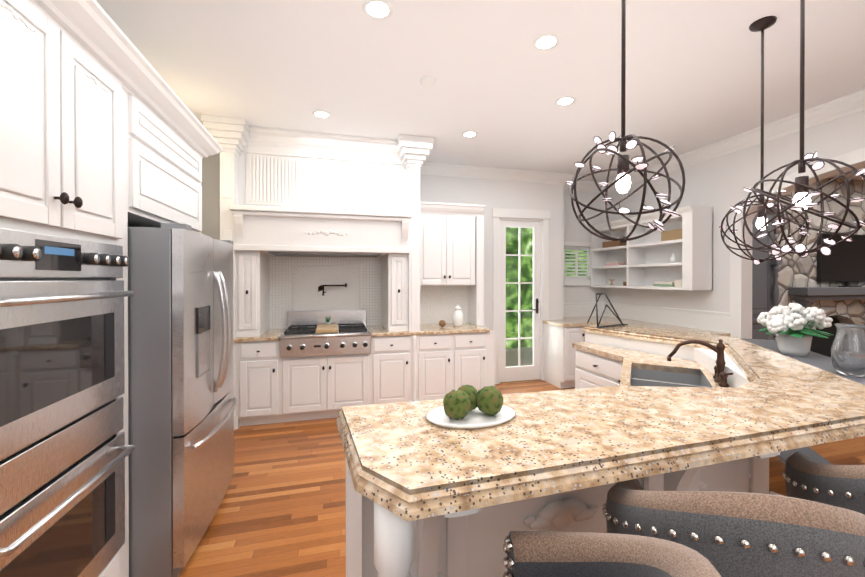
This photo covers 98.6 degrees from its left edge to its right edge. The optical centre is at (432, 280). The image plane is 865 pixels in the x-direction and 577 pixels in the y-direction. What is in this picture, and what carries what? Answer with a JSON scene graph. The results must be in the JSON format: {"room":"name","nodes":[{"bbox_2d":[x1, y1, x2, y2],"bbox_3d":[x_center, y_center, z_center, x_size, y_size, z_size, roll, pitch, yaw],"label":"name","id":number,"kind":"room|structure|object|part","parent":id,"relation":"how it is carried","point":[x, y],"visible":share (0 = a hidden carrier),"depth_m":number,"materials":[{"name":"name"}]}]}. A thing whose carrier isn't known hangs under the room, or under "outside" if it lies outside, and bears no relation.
{"room":"kitchen","nodes":[
{"label":"kitchen","id":0,"kind":"room"},
{"bbox_2d":[0,0,83,235],"bbox_3d":[-1.593,-0.569,1.095,0.652,0.820,0.462,0,0,-15],"label":"upper cabinet","id":1,"kind":"object","parent":0,"relation":"attached to","point":[42,41],"depth_m":1.25,"materials":[{"name":"white wood"}]},
{"bbox_3d":[-1.418,-0.958,0.628,0.772,0.078,4.362,0,0,-15],"label":"crown","id":2,"kind":"part","parent":1,"relation":"part of","materials":[{"name":"white wood"}]},
{"bbox_2d":[84,20,131,243],"bbox_3d":[-1.685,-0.570,1.447,0.652,0.820,0.390,0,0,-15],"label":"upper cabinet","id":3,"kind":"object","parent":0,"relation":"attached to","point":[107,80],"depth_m":1.59,"materials":[{"name":"white wood"}]},
{"bbox_2d":[132,72,203,223],"bbox_3d":[-1.888,-0.659,2.195,0.640,0.650,0.990,0,0,-15],"label":"upper cabinet","id":4,"kind":"object","parent":0,"relation":"attached to","point":[167,159],"depth_m":2.10,"materials":[{"name":"white wood"}]},
{"bbox_2d":[201,152,604,330],"bbox_3d":[0.080,-0.048,5.249,6.040,3.080,0.570,0,0,-15],"label":"wall","id":5,"kind":"structure","parent":0,"point":[565,225],"depth_m":5.41,"materials":[{"name":"white paint"}]},
{"bbox_2d":[233,206,408,257],"bbox_3d":[-1.208,-0.521,4.265,1.780,0.435,0.665,0,0,-15],"label":"range hood","id":6,"kind":"object","parent":5,"relation":"attached to","point":[275,231],"depth_m":3.92,"materials":[{"name":"wood"}]},
{"bbox_2d":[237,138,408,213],"bbox_3d":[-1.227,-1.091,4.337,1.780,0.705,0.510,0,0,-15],"label":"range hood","id":7,"kind":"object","parent":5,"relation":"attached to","point":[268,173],"depth_m":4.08,"materials":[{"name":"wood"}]},
{"bbox_2d":[409,202,452,285],"bbox_3d":[-0.021,-0.446,4.756,0.454,1.020,0.321,0,0,-15],"label":"upper cabinet","id":8,"kind":"object","parent":5,"relation":"attached to","point":[430,223],"depth_m":4.59,"materials":[{"name":"wood"}]},
{"bbox_2d":[453,203,476,285],"bbox_3d":[0.294,-0.446,4.839,0.454,1.020,0.321,0,0,-15],"label":"upper cabinet","id":9,"kind":"object","parent":5,"relation":"attached to","point":[464,215],"depth_m":4.70,"materials":[{"name":"wood"}]},
{"bbox_2d":[420,162,574,188],"bbox_3d":[0.884,-1.518,5.284,2.525,0.140,0.120,0,0,-15],"label":"crown molding","id":10,"kind":"structure","parent":5,"relation":"attached to","point":[427,168],"depth_m":5.27,"materials":[{"name":"white wood"}]},
{"bbox_2d":[500,220,539,381],"bbox_3d":[1.293,0.299,5.473,0.660,2.365,0.098,0,0,-15],"label":"door leaf","id":11,"kind":"structure","parent":5,"relation":"in","point":[519,373],"depth_m":5.49,"materials":[{"name":"white wood"}]},
{"bbox_2d":[492,208,549,383],"bbox_3d":[1.289,0.226,5.487,0.930,2.530,0.128,0,0,-15],"label":"door frame","id":12,"kind":"structure","parent":5,"relation":"attached to","point":[518,214],"depth_m":5.43,"materials":[{"name":"white wood"}]},
{"bbox_2d":[563,242,590,285],"bbox_3d":[2.353,-0.269,6.042,0.700,0.705,0.097,0,0,-15],"label":"window shutter","id":13,"kind":"object","parent":5,"relation":"attached to","point":[576,280],"visible":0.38,"depth_m":6.05,"materials":[{"name":"white wood"}]},
{"bbox_2d":[563,302,603,316],"bbox_3d":[2.363,0.474,6.033,0.930,0.230,0.022,0,0,-15],"label":"trim","id":14,"kind":"structure","parent":5,"relation":"attached to","point":[582,309],"depth_m":6.05,"materials":[{"name":"white wood"}]},
{"bbox_2d":[564,180,603,192],"bbox_3d":[2.339,-1.521,5.972,0.860,0.140,0.110,0,0,-15],"label":"crown molding","id":15,"kind":"structure","parent":5,"relation":"attached to","point":[586,186],"depth_m":6.00,"materials":[{"name":"white wood"}]},
{"bbox_2d":[96,0,864,181],"bbox_3d":[4.961,-1.601,2.608,14.340,0.050,9.150,0,0,-15],"label":"ceiling","id":16,"kind":"structure","parent":0,"point":[501,86],"depth_m":2.75,"materials":[{"name":"white paint"}]},
{"bbox_2d":[312,110,330,118],"bbox_3d":[-1.052,-1.577,3.533,0.174,0.006,0.174,0,0,-24],"label":"recessed light","id":17,"kind":"object","parent":16,"relation":"in","point":[321,114],"depth_m":3.54,"materials":[{"name":"white"}]},
{"bbox_2d":[362,0,392,19],"bbox_3d":[-0.317,-1.571,2.155,0.174,0.006,0.174,0,0,-24],"label":"recessed light","id":18,"kind":"object","parent":16,"relation":"in","point":[378,9],"depth_m":2.16,"materials":[{"name":"white"}]},
{"bbox_2d":[420,76,435,86],"bbox_3d":[-0.036,-1.563,2.932,0.130,0.028,0.130,0,0,-15],"label":"smoke detector","id":19,"kind":"object","parent":16,"relation":"attached to","point":[427,81],"visible":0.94,"depth_m":2.90,"materials":[{"name":"white plastic"}]},
{"bbox_2d":[462,131,477,137],"bbox_3d":[0.402,-1.579,4.019,0.174,0.006,0.174,0,0,30],"label":"recessed light","id":20,"kind":"object","parent":16,"relation":"in","point":[468,134],"depth_m":4.02,"materials":[{"name":"white"}]},
{"bbox_2d":[532,33,559,50],"bbox_3d":[0.751,-1.572,2.457,0.174,0.006,0.174,0,0,-24],"label":"recessed light","id":21,"kind":"object","parent":16,"relation":"in","point":[545,42],"depth_m":2.45,"materials":[{"name":"white"}]},
{"bbox_2d":[555,96,575,105],"bbox_3d":[1.168,-1.576,3.269,0.174,0.006,0.174,0,0,-24],"label":"recessed light","id":22,"kind":"object","parent":16,"relation":"in","point":[567,100],"depth_m":3.27,"materials":[{"name":"white"}]},
{"bbox_2d":[566,0,685,243],"bbox_3d":[0.752,-0.858,1.462,0.423,1.426,0.412,0,0,-15],"label":"pendant light","id":23,"kind":"object","parent":16,"relation":"hanging from","point":[622,181],"visible":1,"depth_m":1.45,"materials":[{"name":"brown metal"}]},
{"bbox_2d":[719,16,811,264],"bbox_3d":[2.019,-0.835,2.279,0.407,1.479,0.454,0,0,-15],"label":"pendant light","id":24,"kind":"object","parent":16,"relation":"hanging from","point":[762,24],"visible":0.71,"depth_m":2.27,"materials":[{"name":"brown metal"}]},
{"bbox_2d":[743,0,864,257],"bbox_3d":[1.625,-0.835,1.609,0.418,1.472,0.415,0,0,-15],"label":"pendant light","id":25,"kind":"object","parent":16,"relation":"hanging from","point":[801,201],"visible":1,"depth_m":1.61,"materials":[{"name":"brown metal"}]},
{"bbox_2d":[178,379,864,576],"bbox_3d":[4.961,1.529,2.623,14.340,0.050,9.150,0,0,-15],"label":"floor","id":26,"kind":"structure","parent":0,"point":[281,511],"depth_m":2.54,"materials":[{"name":"brown wood"}]},
{"bbox_2d":[0,220,131,576],"bbox_3d":[-1.632,0.677,1.260,0.657,1.666,0.760,0,0,-15],"label":"double wall oven","id":27,"kind":"object","parent":26,"relation":"on","point":[118,401],"depth_m":1.32,"materials":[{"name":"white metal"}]},
{"bbox_2d":[132,216,236,576],"bbox_3d":[-1.776,0.609,2.230,0.872,1.795,0.990,0,0,-15],"label":"refrigerator","id":28,"kind":"object","parent":26,"relation":"on","point":[184,402],"depth_m":1.87,"materials":[{"name":"silver metal"}]},
{"bbox_2d":[233,342,236,429],"bbox_3d":[-2.356,1.058,3.980,0.640,0.880,0.646,0,0,-15],"label":"base cabinet","id":29,"kind":"object","parent":26,"relation":"on","point":[235,343],"depth_m":3.74,"materials":[{"name":"wood"}]},
{"bbox_2d":[237,342,280,428],"bbox_3d":[-1.851,1.057,4.103,0.400,0.880,0.665,0,0,-15],"label":"base cabinet","id":30,"kind":"object","parent":26,"relation":"on","point":[258,364],"depth_m":3.79,"materials":[{"name":"wood"}]},
{"bbox_2d":[234,322,488,341],"bbox_3d":[-1.029,0.569,4.298,3.370,0.095,0.701,0,0,-15],"label":"countertop","id":31,"kind":"structure","parent":30,"relation":"on","point":[322,327],"depth_m":4.27,"materials":[{"name":"beige stone"}]},
{"bbox_2d":[233,254,272,337],"bbox_3d":[-1.965,0.138,4.089,0.225,0.880,0.625,0,0,-15],"label":"wall cabinet","id":32,"kind":"object","parent":31,"relation":"on","point":[252,273],"depth_m":3.80,"materials":[{"name":"wood"}]},
{"bbox_2d":[277,326,372,357],"bbox_3d":[-1.198,0.676,4.232,0.920,0.232,0.692,0,0,-15],"label":"stove","id":33,"kind":"object","parent":31,"relation":"in","point":[314,345],"depth_m":3.91,"materials":[{"name":"silver metal"}]},
{"bbox_2d":[381,254,408,329],"bbox_3d":[-0.461,0.136,4.485,0.225,0.880,0.625,0,0,-15],"label":"wall cabinet","id":34,"kind":"object","parent":31,"relation":"on","point":[394,267],"depth_m":4.20,"materials":[{"name":"wood"}]},
{"bbox_2d":[452,305,463,326],"bbox_3d":[0.319,0.437,4.658,0.144,0.275,0.144,0,0,-15],"label":"jar","id":35,"kind":"object","parent":31,"relation":"on","point":[457,317],"depth_m":4.61,"materials":[{"name":"white ceramic"}]},
{"bbox_2d":[281,358,332,421],"bbox_3d":[-1.401,1.147,4.222,0.530,0.700,0.665,0,0,-15],"label":"base cabinet","id":36,"kind":"object","parent":26,"relation":"on","point":[306,383],"depth_m":3.91,"materials":[{"name":"wood"}]},
{"bbox_2d":[333,354,368,417],"bbox_3d":[-1.014,1.146,4.324,0.530,0.700,0.665,0,0,-15],"label":"base cabinet","id":37,"kind":"object","parent":26,"relation":"on","point":[350,371],"depth_m":4.02,"materials":[{"name":"wood"}]},
{"bbox_2d":[369,334,416,404],"bbox_3d":[-0.509,1.056,4.445,0.510,0.880,0.686,0,0,-15],"label":"base cabinet","id":38,"kind":"object","parent":26,"relation":"on","point":[393,360],"depth_m":4.13,"materials":[{"name":"wood"}]},
{"bbox_2d":[417,334,456,400],"bbox_3d":[-0.083,1.055,4.557,0.490,0.880,0.686,0,0,-15],"label":"base cabinet","id":39,"kind":"object","parent":26,"relation":"on","point":[436,353],"depth_m":4.26,"materials":[{"name":"wood"}]},
{"bbox_2d":[457,334,488,391],"bbox_3d":[0.359,1.055,4.685,0.430,0.880,0.665,0,0,-15],"label":"base cabinet","id":40,"kind":"object","parent":26,"relation":"on","point":[472,349],"depth_m":4.37,"materials":[{"name":"wood"}]},
{"bbox_2d":[346,463,768,576],"bbox_3d":[0.820,0.998,2.237,2.658,1.015,2.279,0,0,-15],"label":"kitchen island","id":41,"kind":"object","parent":26,"relation":"on","point":[457,545],"depth_m":1.26,"materials":[{"name":"wood"}]},
{"bbox_2d":[336,323,864,534],"bbox_3d":[0.945,0.463,2.281,2.980,0.055,2.420,0,0,-15],"label":"island countertop","id":42,"kind":"structure","parent":41,"relation":"on","point":[647,405],"depth_m":1.15,"materials":[{"name":"beige stone"}]},
{"bbox_2d":[587,293,627,327],"bbox_3d":[1.641,0.273,3.509,0.420,0.307,0.341,0,0,-15],"label":"sculpture","id":43,"kind":"object","parent":42,"relation":"on","point":[617,317],"visible":1,"depth_m":3.49,"materials":[{"name":"black metal"}]},
{"bbox_2d":[630,364,711,386],"bbox_3d":[1.435,0.697,2.264,0.762,0.210,0.770,0,0,-15],"label":"sink basin","id":44,"kind":"object","parent":41,"relation":"in","point":[659,375],"depth_m":2.50,"materials":[{"name":"silver metal"}]},
{"bbox_2d":[503,531,720,576],"bbox_3d":[0.192,0.962,0.626,0.558,1.105,0.543,0,0,-15],"label":"stool","id":45,"kind":"object","parent":26,"relation":"on","point":[556,554],"visible":1,"depth_m":0.77,"materials":[{"name":"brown fabric"}]},
{"bbox_2d":[542,205,730,387],"bbox_3d":[2.470,0.308,5.009,1.340,2.370,2.045,0,0,-15],"label":"shelving unit","id":46,"kind":"object","parent":26,"relation":"on","point":[677,254],"visible":0.4,"depth_m":5.11,"materials":[{"name":"white wood"}]},
{"bbox_2d":[542,316,730,336],"bbox_3d":[2.468,0.613,5.010,1.335,0.040,2.045,0,0,-15],"label":"countertop","id":47,"kind":"structure","parent":46,"relation":"on","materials":[{"name":"stone"}]},
{"bbox_2d":[602,479,864,576],"bbox_3d":[0.734,0.960,0.921,0.557,1.105,0.536,0,0,-15],"label":"stool","id":48,"kind":"object","parent":26,"relation":"on","point":[745,534],"visible":0.81,"depth_m":0.70,"materials":[{"name":"grey fabric"}]},
{"bbox_2d":[752,207,781,339],"bbox_3d":[4.137,0.207,5.375,1.770,2.570,0.485,0,0,-15],"label":"wall","id":49,"kind":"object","parent":26,"relation":"on","point":[765,289],"visible":0.12,"depth_m":5.38,"materials":[{"name":"grey paint"}]},
{"bbox_2d":[740,303,864,463],"bbox_3d":[2.627,0.841,2.509,0.425,1.327,2.292,0,0,21],"label":"console table","id":50,"kind":"object","parent":26,"relation":"on","point":[791,330],"visible":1,"depth_m":2.71,"materials":[{"name":"grey"}]},
{"bbox_3d":[2.487,0.414,2.222,0.224,0.297,0.167,0,0,-15],"label":"pitcher glass","id":51,"kind":"part","parent":50,"relation":"part of","materials":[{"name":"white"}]},
{"bbox_2d":[773,178,864,356],"bbox_3d":[6.184,-0.045,5.727,2.350,3.070,0.845,0,0,-15],"label":"stone fireplace","id":52,"kind":"object","parent":26,"relation":"on","point":[795,270],"visible":0.23,"depth_m":5.72,"materials":[{"name":"stone"}]},
{"bbox_2d":[789,287,864,308],"bbox_3d":[6.305,0.405,5.664,2.050,0.610,0.238,0,0,-15],"label":"fireplace mantel","id":53,"kind":"object","parent":52,"relation":"attached to","point":[805,297],"visible":0.71,"depth_m":5.44,"materials":[{"name":"grey"}]},
{"bbox_2d":[817,233,864,286],"bbox_3d":[6.478,-0.310,5.768,1.260,0.820,0.117,0,0,-15],"label":"tv","id":54,"kind":"object","parent":52,"relation":"attached to","point":[844,261],"visible":0.96,"depth_m":5.73,"materials":[{"name":"black plastic"}]},
{"bbox_2d":[782,452,864,514],"bbox_3d":[1.434,0.960,1.091,0.559,1.105,0.507,0,0,-15],"label":"stool","id":55,"kind":"object","parent":26,"relation":"on","point":[806,478],"visible":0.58,"depth_m":1.10,"materials":[{"name":"grey fabric"}]},
{"bbox_2d":[604,110,864,312],"bbox_3d":[3.990,-0.033,2.101,0.120,3.080,8.450,0,0,-15],"label":"wall","id":56,"kind":"structure","parent":0,"point":[718,184],"depth_m":4.30,"materials":[{"name":"white paint"}]},
{"bbox_2d":[604,302,729,332],"bbox_3d":[3.105,0.477,5.185,0.022,0.230,2.040,0,0,-15],"label":"trim","id":57,"kind":"structure","parent":56,"relation":"attached to","point":[708,320],"depth_m":4.89,"materials":[{"name":"white"}]},
{"bbox_2d":[604,89,864,192],"bbox_3d":[3.879,-1.503,2.065,0.110,0.140,8.450,0,0,-15],"label":"crown molding","id":58,"kind":"structure","parent":56,"relation":"attached to","point":[846,105],"depth_m":3.78,"materials":[{"name":"white wood"}]},
{"bbox_2d":[730,148,864,338],"bbox_3d":[3.787,0.188,2.876,0.160,2.630,2.770,0,0,-15],"label":"door frame","id":59,"kind":"structure","parent":56,"relation":"attached to","point":[740,297],"depth_m":4.09,"materials":[{"name":"white wood"}]},
{"label":"outside","id":60,"kind":"structure","parent":0,"visible":0},
{"bbox_2d":[506,227,586,366],"bbox_3d":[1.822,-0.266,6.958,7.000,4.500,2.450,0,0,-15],"label":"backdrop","id":61,"kind":"structure","parent":60,"point":[510,236],"depth_m":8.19,"materials":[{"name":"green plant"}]}
]}

